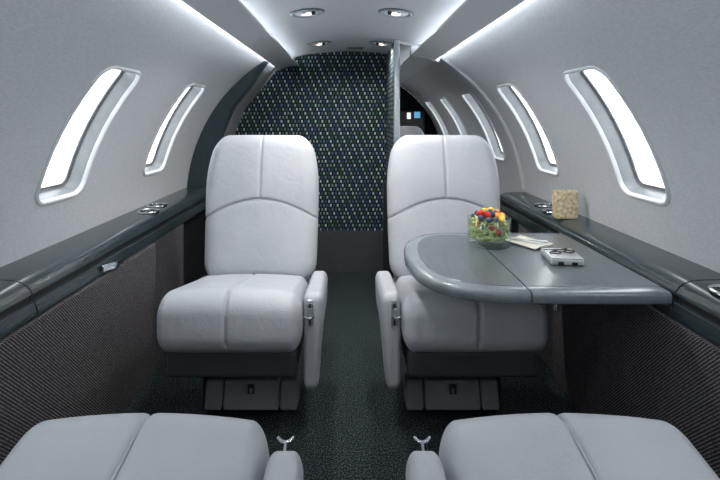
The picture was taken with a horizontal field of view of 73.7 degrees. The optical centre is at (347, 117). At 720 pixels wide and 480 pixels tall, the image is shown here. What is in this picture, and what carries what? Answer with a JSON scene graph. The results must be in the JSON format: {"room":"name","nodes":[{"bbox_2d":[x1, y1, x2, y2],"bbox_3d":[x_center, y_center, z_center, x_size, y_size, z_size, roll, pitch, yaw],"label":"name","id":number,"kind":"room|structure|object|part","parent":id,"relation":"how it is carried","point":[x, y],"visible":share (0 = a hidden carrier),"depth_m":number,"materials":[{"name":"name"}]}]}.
{"room":"aircraft cabin","nodes":[
{"label":"aircraft cabin","id":0,"kind":"room"},
{"bbox_2d":[0,223,182,464],"bbox_3d":[-0.890,0.858,1.000,0.032,0.577,3.200,0,0,0],"label":"wall","id":1,"kind":"structure","parent":0,"point":[92,352],"depth_m":1.64,"materials":[{"name":"grey fabric"}]},
{"bbox_2d":[0,0,278,339],"bbox_3d":[-0.748,0.347,1.700,0.662,1.605,7.800,0,0,0],"label":"wall","id":2,"kind":"structure","parent":0,"point":[51,51],"depth_m":1.60,"materials":[{"name":"plastic"}]},
{"bbox_2d":[0,280,36,338],"bbox_3d":[-0.982,0.512,0.385,0.190,0.112,1.969,0,0,0],"label":"ledge","id":3,"kind":"object","parent":2,"relation":"attached to","point":[16,309],"visible":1,"depth_m":1.31,"materials":[{"name":"grey plastic"}]},
{"bbox_3d":[-0.915,0.545,0.385,0.058,0.045,1.969,0,0,0],"label":"rail","id":4,"kind":"part","parent":3,"relation":"part of","materials":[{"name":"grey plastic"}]},
{"bbox_2d":[35,66,140,205],"bbox_3d":[-0.949,0.054,1.745,0.304,0.499,0.308,0,0,0],"label":"window","id":5,"kind":"structure","parent":2,"relation":"in","point":[91,138],"depth_m":1.87,"materials":[{"name":"plastic"}]},
{"bbox_2d":[0,187,205,315],"bbox_3d":[-0.971,0.514,2.285,0.212,0.118,1.820,0,0,0],"label":"ledge","id":6,"kind":"object","parent":2,"relation":"attached to","point":[53,273],"visible":0.98,"depth_m":1.78,"materials":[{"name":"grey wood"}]},
{"bbox_2d":[142,83,204,175],"bbox_3d":[-0.949,0.054,2.580,0.304,0.499,0.308,0,0,0],"label":"window","id":7,"kind":"structure","parent":2,"relation":"in","point":[166,141],"depth_m":2.71,"materials":[{"name":"plastic"}]},
{"bbox_2d":[183,209,207,285],"bbox_3d":[-0.929,0.848,2.900,0.010,0.596,0.600,0,0,0],"label":"trim","id":8,"kind":"structure","parent":2,"relation":"attached to","point":[194,269],"depth_m":2.89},
{"bbox_2d":[187,61,267,187],"bbox_3d":[-0.808,0.374,3.231,0.537,1.513,0.062,0,0,0],"label":"arch","id":9,"kind":"object","parent":2,"relation":"attached to","point":[214,129],"visible":0.35,"depth_m":3.21,"materials":[{"name":"black plastic"}]},
{"bbox_2d":[181,0,298,69],"bbox_3d":[-0.443,-0.382,0.699,0.151,0.040,5.798,0,0,0],"label":"trim","id":10,"kind":"structure","parent":2,"relation":"attached to","point":[232,16],"depth_m":2.01,"materials":[{"name":"plastic"}]},
{"bbox_2d":[223,62,274,137],"bbox_3d":[-0.732,0.374,3.431,0.379,1.512,0.338,0,0,0],"label":"trim","id":11,"kind":"structure","parent":2,"relation":"attached to","point":[232,126],"depth_m":3.43,"materials":[{"name":"grey plastic"}]},
{"bbox_2d":[235,51,386,230],"bbox_3d":[-0.309,0.172,3.615,1.250,1.345,0.030,0,0,0],"label":"wall","id":12,"kind":"structure","parent":0,"point":[336,101],"depth_m":3.60,"materials":[{"name":"fabric"}]},
{"bbox_2d":[315,231,382,271],"bbox_3d":[-0.309,0.998,3.612,1.250,0.305,0.036,0,0,0],"label":"baseboard","id":13,"kind":"structure","parent":12,"relation":"attached to","point":[337,251],"depth_m":3.59,"materials":[{"name":"plastic"}]},
{"bbox_2d":[122,272,580,479],"bbox_3d":[0.016,1.165,1.700,1.860,0.030,7.800,0,0,0],"label":"floor","id":14,"kind":"structure","parent":0,"point":[351,426],"depth_m":1.93,"materials":[{"name":"carpet"}]},
{"bbox_2d":[0,413,302,479],"bbox_3d":[-0.376,0.729,0.458,0.599,0.839,1.150,0,0,0],"label":"seat","id":15,"kind":"object","parent":14,"relation":"on","point":[125,446],"visible":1,"depth_m":0.89,"materials":[{"name":"grey leather"}]},
{"bbox_3d":[-0.119,0.805,0.705,0.073,0.366,0.427,0,0,0],"label":"armrest","id":16,"kind":"part","parent":15,"relation":"part of","materials":[{"name":"grey leather"}]},
{"bbox_2d":[157,135,327,409],"bbox_3d":[-0.378,0.615,1.989,0.580,1.068,0.758,0,0,0],"label":"seat","id":17,"kind":"object","parent":14,"relation":"on","point":[241,327],"visible":1,"depth_m":1.83,"materials":[{"name":"grey leather"}]},
{"bbox_2d":[157,274,309,352],"bbox_3d":[-0.414,0.712,1.905,0.509,0.226,0.590,0,0,0],"label":"seat cushion","id":18,"kind":"object","parent":17,"relation":"on","point":[212,313],"depth_m":1.63,"materials":[{"name":"grey leather"}]},
{"bbox_3d":[-0.366,1.022,1.810,0.024,0.036,0.008,0,0,0],"label":"handle","id":19,"kind":"part","parent":17,"relation":"part of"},
{"bbox_3d":[-0.400,0.556,2.231,0.521,0.382,0.191,0,0,0],"label":"backrest","id":20,"kind":"part","parent":17,"relation":"part of","materials":[{"name":"grey leather"}]},
{"bbox_3d":[-0.134,0.688,1.698,0.025,0.092,0.012,0,0,0],"label":"control plate","id":21,"kind":"part","parent":17,"relation":"part of","materials":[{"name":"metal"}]},
{"bbox_3d":[-0.125,0.805,1.907,0.073,0.366,0.427,0,0,0],"label":"armrest","id":22,"kind":"part","parent":17,"relation":"part of","materials":[{"name":"grey leather"}]},
{"bbox_2d":[383,180,392,278],"bbox_3d":[0.262,0.789,3.150,0.036,0.718,0.380,0,0,0],"label":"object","id":23,"kind":"object","parent":14,"relation":"on","point":[386,266],"visible":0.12,"depth_m":3.12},
{"bbox_2d":[386,40,399,276],"bbox_3d":[0.299,0.335,3.262,0.037,1.625,0.662,0,0,0],"label":"wall","id":24,"kind":"structure","parent":14,"relation":"on","point":[393,55],"depth_m":3.07,"materials":[{"name":"plastic"}]},
{"bbox_3d":[0.299,0.339,3.275,0.030,1.617,0.636,0,0,0],"label":"panel","id":25,"kind":"part","parent":24,"relation":"part of","materials":[{"name":"fabric"}]},
{"bbox_3d":[0.299,0.335,2.945,0.037,1.625,0.028,0,0,0],"label":"post","id":26,"kind":"part","parent":24,"relation":"part of","materials":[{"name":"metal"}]},
{"bbox_2d":[400,126,423,137],"bbox_3d":[0.482,0.615,4.520,0.600,1.068,0.770,0,0,0],"label":"seat","id":27,"kind":"object","parent":14,"relation":"on","point":[404,130],"visible":0.06,"depth_m":4.76,"materials":[{"name":"grey leather"}]},
{"bbox_2d":[375,135,547,409],"bbox_3d":[0.410,0.615,1.990,0.600,1.068,0.770,0,0,0],"label":"seat","id":28,"kind":"object","parent":14,"relation":"on","point":[456,351],"visible":0.71,"depth_m":1.81,"materials":[{"name":"grey leather"}]},
{"bbox_3d":[0.155,0.805,1.907,0.073,0.366,0.427,0,0,0],"label":"armrest","id":29,"kind":"part","parent":28,"relation":"part of","materials":[{"name":"grey leather"}]},
{"bbox_3d":[0.164,0.688,1.698,0.025,0.092,0.012,0,0,0],"label":"control plate","id":30,"kind":"part","parent":28,"relation":"part of","materials":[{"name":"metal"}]},
{"bbox_3d":[0.446,0.556,2.231,0.521,0.382,0.191,0,0,0],"label":"backrest","id":31,"kind":"part","parent":28,"relation":"part of","materials":[{"name":"grey leather"}]},
{"bbox_3d":[0.396,1.022,1.810,0.024,0.036,0.008,0,0,0],"label":"handle","id":32,"kind":"part","parent":28,"relation":"part of","materials":[{"name":"grey metal"}]},
{"bbox_2d":[393,275,547,352],"bbox_3d":[0.444,0.712,1.905,0.509,0.226,0.590,0,0,0],"label":"seat cushion","id":33,"kind":"object","parent":28,"relation":"on","point":[429,321],"depth_m":1.62,"materials":[{"name":"grey leather"}]},
{"bbox_2d":[406,413,719,479],"bbox_3d":[0.393,0.729,0.459,0.589,0.839,1.147,0,0,0],"label":"seat","id":34,"kind":"object","parent":14,"relation":"on","point":[529,446],"visible":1,"depth_m":0.89,"materials":[{"name":"grey leather"}]},
{"bbox_3d":[0.143,0.805,0.705,0.073,0.366,0.427,0,0,0],"label":"armrest","id":35,"kind":"part","parent":34,"relation":"part of","materials":[{"name":"grey leather"}]},
{"bbox_2d":[240,0,464,65],"bbox_3d":[0.016,-0.475,1.700,0.890,0.050,7.800,0,0,0],"label":"ceiling","id":36,"kind":"structure","parent":0,"point":[344,23],"depth_m":2.44,"materials":[{"name":"plastic"}]},
{"bbox_2d":[290,8,324,17],"bbox_3d":[-0.189,-0.483,2.220,0.161,0.027,0.162,0,0,4],"label":"recessed light","id":37,"kind":"object","parent":36,"relation":"in","point":[307,12],"visible":1,"depth_m":2.19,"materials":[{"name":"metal"}]},
{"bbox_2d":[307,41,330,45],"bbox_3d":[-0.189,-0.483,3.130,0.161,0.027,0.162,0,0,4],"label":"recessed light","id":38,"kind":"object","parent":36,"relation":"in","point":[316,43],"visible":1,"depth_m":3.09,"materials":[{"name":"metal"}]},
{"bbox_2d":[347,47,362,48],"bbox_3d":[0.051,-0.495,3.400,0.112,0.010,0.040,0,0,0],"label":"ceiling vent","id":39,"kind":"object","parent":36,"relation":"in","point":[347,47],"visible":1,"depth_m":3.38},
{"bbox_2d":[370,41,392,45],"bbox_3d":[0.221,-0.483,3.130,0.161,0.027,0.162,0,0,13],"label":"recessed light","id":40,"kind":"object","parent":36,"relation":"in","point":[378,43],"visible":0.96,"depth_m":3.09,"materials":[{"name":"metal"}]},
{"bbox_2d":[378,8,412,17],"bbox_3d":[0.221,-0.483,2.220,0.161,0.027,0.162,0,0,13],"label":"recessed light","id":41,"kind":"object","parent":36,"relation":"in","point":[390,12],"visible":1,"depth_m":2.19,"materials":[{"name":"metal"}]},
{"bbox_2d":[400,86,437,134],"bbox_3d":[0.016,0.325,5.610,2.190,1.649,0.020,0,0,0],"label":"wall","id":42,"kind":"structure","parent":0,"point":[408,102],"depth_m":5.60,"materials":[{"name":"black"}]},
{"bbox_2d":[400,111,424,134],"bbox_3d":[0.616,0.530,5.513,0.520,1.230,0.134,0,0,0],"label":"panel","id":43,"kind":"object","parent":42,"relation":"attached to","point":[407,118],"visible":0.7,"depth_m":5.46,"materials":[{"name":"black"}]},
{"bbox_2d":[400,0,719,345],"bbox_3d":[0.780,0.347,1.700,0.662,1.605,7.800,0,0,0],"label":"wall","id":44,"kind":"structure","parent":0,"point":[663,56],"depth_m":1.60,"materials":[{"name":"plastic"}]},
{"bbox_2d":[400,55,432,82],"bbox_3d":[0.474,-0.382,4.317,0.151,0.040,2.565,0,0,0],"label":"trim","id":45,"kind":"structure","parent":44,"relation":"attached to","point":[412,65],"depth_m":3.54,"materials":[{"name":"plastic"}]},
{"bbox_2d":[410,46,439,62],"bbox_3d":[0.483,-0.400,3.010,0.185,0.100,0.048,0,0,0],"label":"trim","id":46,"kind":"structure","parent":44,"relation":"attached to","point":[412,48],"depth_m":2.99,"materials":[{"name":"plastic"}]},
{"bbox_2d":[425,101,448,134],"bbox_3d":[0.981,0.054,5.085,0.304,0.499,0.308,0,0,0],"label":"window","id":47,"kind":"structure","parent":44,"relation":"in","point":[431,107],"depth_m":5.22,"materials":[{"name":"plastic"}]},
{"bbox_2d":[440,97,468,134],"bbox_3d":[0.981,0.054,4.250,0.304,0.499,0.308,0,0,0],"label":"window","id":48,"kind":"structure","parent":44,"relation":"in","point":[455,116],"depth_m":4.38,"materials":[{"name":"plastic"}]},
{"bbox_2d":[400,42,524,188],"bbox_3d":[0.714,-0.018,3.011,0.786,0.920,0.038,0,0,0],"label":"trim","id":49,"kind":"structure","parent":44,"relation":"attached to","point":[522,183],"depth_m":2.99,"materials":[{"name":"plastic"}]},
{"bbox_2d":[412,0,524,59],"bbox_3d":[0.474,-0.382,0.393,0.151,0.040,5.185,0,0,0],"label":"trim","id":50,"kind":"structure","parent":44,"relation":"attached to","point":[471,16],"depth_m":1.95,"materials":[{"name":"plastic"}]},
{"bbox_2d":[461,92,505,161],"bbox_3d":[0.981,0.054,3.415,0.304,0.499,0.308,0,0,0],"label":"window","id":51,"kind":"structure","parent":44,"relation":"in","point":[489,130],"depth_m":3.54,"materials":[{"name":"plastic"}]},
{"bbox_2d":[508,217,518,232],"bbox_3d":[0.961,0.848,2.900,0.010,0.596,0.600,0,0,0],"label":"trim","id":52,"kind":"structure","parent":44,"relation":"attached to","point":[513,224],"depth_m":2.77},
{"bbox_2d":[496,83,559,175],"bbox_3d":[0.981,0.054,2.580,0.304,0.499,0.308,0,0,0],"label":"window","id":53,"kind":"structure","parent":44,"relation":"in","point":[533,137],"depth_m":2.71,"materials":[{"name":"plastic"}]},
{"bbox_2d":[500,192,719,315],"bbox_3d":[1.014,0.512,2.188,0.190,0.112,1.625,0,0,0],"label":"ledge","id":54,"kind":"object","parent":44,"relation":"attached to","point":[670,271],"visible":0.73,"depth_m":1.78,"materials":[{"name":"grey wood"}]},
{"bbox_2d":[404,233,671,311],"bbox_3d":[0.560,0.531,1.718,0.711,0.076,0.721,0,0,0],"label":"folding table","id":55,"kind":"object","parent":54,"relation":"attached to","point":[448,264],"visible":0.98,"depth_m":1.52,"materials":[{"name":"paint"}]},
{"bbox_2d":[504,235,552,249],"bbox_3d":[0.704,0.487,1.885,0.120,0.011,0.165,0,0,-32],"label":"napkin","id":56,"kind":"object","parent":55,"relation":"on","point":[534,246],"visible":0.7,"depth_m":1.86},
{"bbox_2d":[508,237,547,241],"bbox_3d":[0.701,0.481,1.902,0.168,0.007,0.018,0,0,26],"label":"knife","id":57,"kind":"object","parent":56,"relation":"on","point":[508,237],"visible":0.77,"depth_m":1.89,"materials":[{"name":"silver metal"}]},
{"bbox_3d":[0.743,0.480,1.882,0.076,0.002,0.018,0,0,26],"label":"blade","id":58,"kind":"part","parent":57,"relation":"part of","materials":[{"name":"silver metal"}]},
{"bbox_2d":[510,238,551,245],"bbox_3d":[0.707,0.481,1.864,0.158,0.007,0.020,0,0,43],"label":"fork","id":59,"kind":"object","parent":56,"relation":"on","point":[510,238],"visible":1,"depth_m":1.86,"materials":[{"name":"silver metal"}]},
{"bbox_3d":[0.684,0.481,1.885,0.096,0.007,0.014,0,0,43],"label":"handle","id":60,"kind":"part","parent":59,"relation":"part of","materials":[{"name":"silver metal"}]},
{"bbox_2d":[541,248,583,265],"bbox_3d":[0.741,0.480,1.664,0.108,0.024,0.134,0,0,7],"label":"case","id":61,"kind":"object","parent":55,"relation":"on","point":[573,259],"visible":0.98,"depth_m":1.61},
{"bbox_2d":[544,248,574,253],"bbox_3d":[0.740,0.464,1.678,0.100,0.004,0.055,0,0,-14],"label":"glasses","id":62,"kind":"object","parent":61,"relation":"on","point":[564,249],"visible":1,"depth_m":1.68,"materials":[{"name":"black plastic"}]},
{"bbox_3d":[0.741,0.470,1.665,0.104,0.004,0.128,0,0,7],"label":"lid","id":63,"kind":"part","parent":61,"relation":"part of","materials":[{"name":"silver metal"}]},
{"bbox_3d":[0.548,0.438,1.865,0.164,0.110,0.164,0,0,0],"label":"glass bowl","id":64,"kind":"object","parent":55,"relation":"on","visible":0},
{"bbox_2d":[469,215,509,241],"bbox_3d":[0.548,0.421,1.865,0.151,0.097,0.151,0,0,0],"label":"salad leaves","id":65,"kind":"object","parent":64,"relation":"in","point":[492,237],"visible":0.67,"depth_m":1.81,"materials":[{"name":"green plant"}]},
{"bbox_2d":[477,210,483,215],"bbox_3d":[0.512,0.370,1.858,0.026,0.029,0.035,0,0,-4],"label":"strawberry","id":66,"kind":"object","parent":65,"relation":"on","point":[480,212],"visible":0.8,"depth_m":1.85,"materials":[{"name":"red food"}]},
{"bbox_2d":[478,215,483,220],"bbox_3d":[0.506,0.381,1.827,0.023,0.023,0.023,0,0,45],"label":"blueberry","id":67,"kind":"object","parent":65,"relation":"on","point":[480,217],"visible":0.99,"depth_m":1.82,"materials":[{"name":"blue food"}]},
{"bbox_2d":[484,211,490,217],"bbox_3d":[0.533,0.370,1.832,0.027,0.032,0.026,0,0,24],"label":"strawberry","id":68,"kind":"object","parent":65,"relation":"on","point":[487,214],"visible":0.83,"depth_m":1.82,"materials":[{"name":"red food"}]},
{"bbox_2d":[488,224,494,230],"bbox_3d":[0.539,0.412,1.802,0.026,0.026,0.021,0,0,23],"label":"strawberry","id":69,"kind":"object","parent":65,"relation":"on","point":[492,228],"visible":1,"depth_m":1.79,"materials":[{"name":"red food"}]},
{"bbox_2d":[498,215,504,222],"bbox_3d":[0.582,0.384,1.815,0.021,0.029,0.029,0,0,-7],"label":"chunk","id":70,"kind":"object","parent":65,"relation":"on","point":[501,218],"visible":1,"depth_m":1.81,"materials":[{"name":"yellow food"}]},
{"bbox_2d":[552,190,577,218],"bbox_3d":[1.001,0.398,2.215,0.106,0.127,0.040,0,0,1],"label":"tumbler","id":71,"kind":"object","parent":54,"relation":"on","point":[564,202],"visible":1,"depth_m":2.19,"materials":[{"name":"beige glass"}]},
{"bbox_2d":[563,66,670,205],"bbox_3d":[0.981,0.054,1.745,0.304,0.499,0.308,0,0,0],"label":"window","id":72,"kind":"structure","parent":44,"relation":"in","point":[607,127],"depth_m":1.87,"materials":[{"name":"plastic"}]},
{"bbox_2d":[670,280,719,346],"bbox_3d":[1.014,0.512,0.385,0.190,0.112,1.969,0,0,0],"label":"ledge","id":73,"kind":"object","parent":44,"relation":"attached to","point":[697,307],"visible":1,"depth_m":1.29,"materials":[{"name":"grey plastic"}]},
{"bbox_3d":[0.947,0.545,0.385,0.058,0.045,1.969,0,0,0],"label":"rail","id":74,"kind":"part","parent":73,"relation":"part of","materials":[{"name":"grey plastic"}]},
{"bbox_2d":[518,224,719,477],"bbox_3d":[0.922,0.858,1.000,0.032,0.577,3.200,0,0,0],"label":"wall","id":75,"kind":"structure","parent":0,"point":[631,360],"depth_m":1.50,"materials":[{"name":"grey fabric"}]}
]}

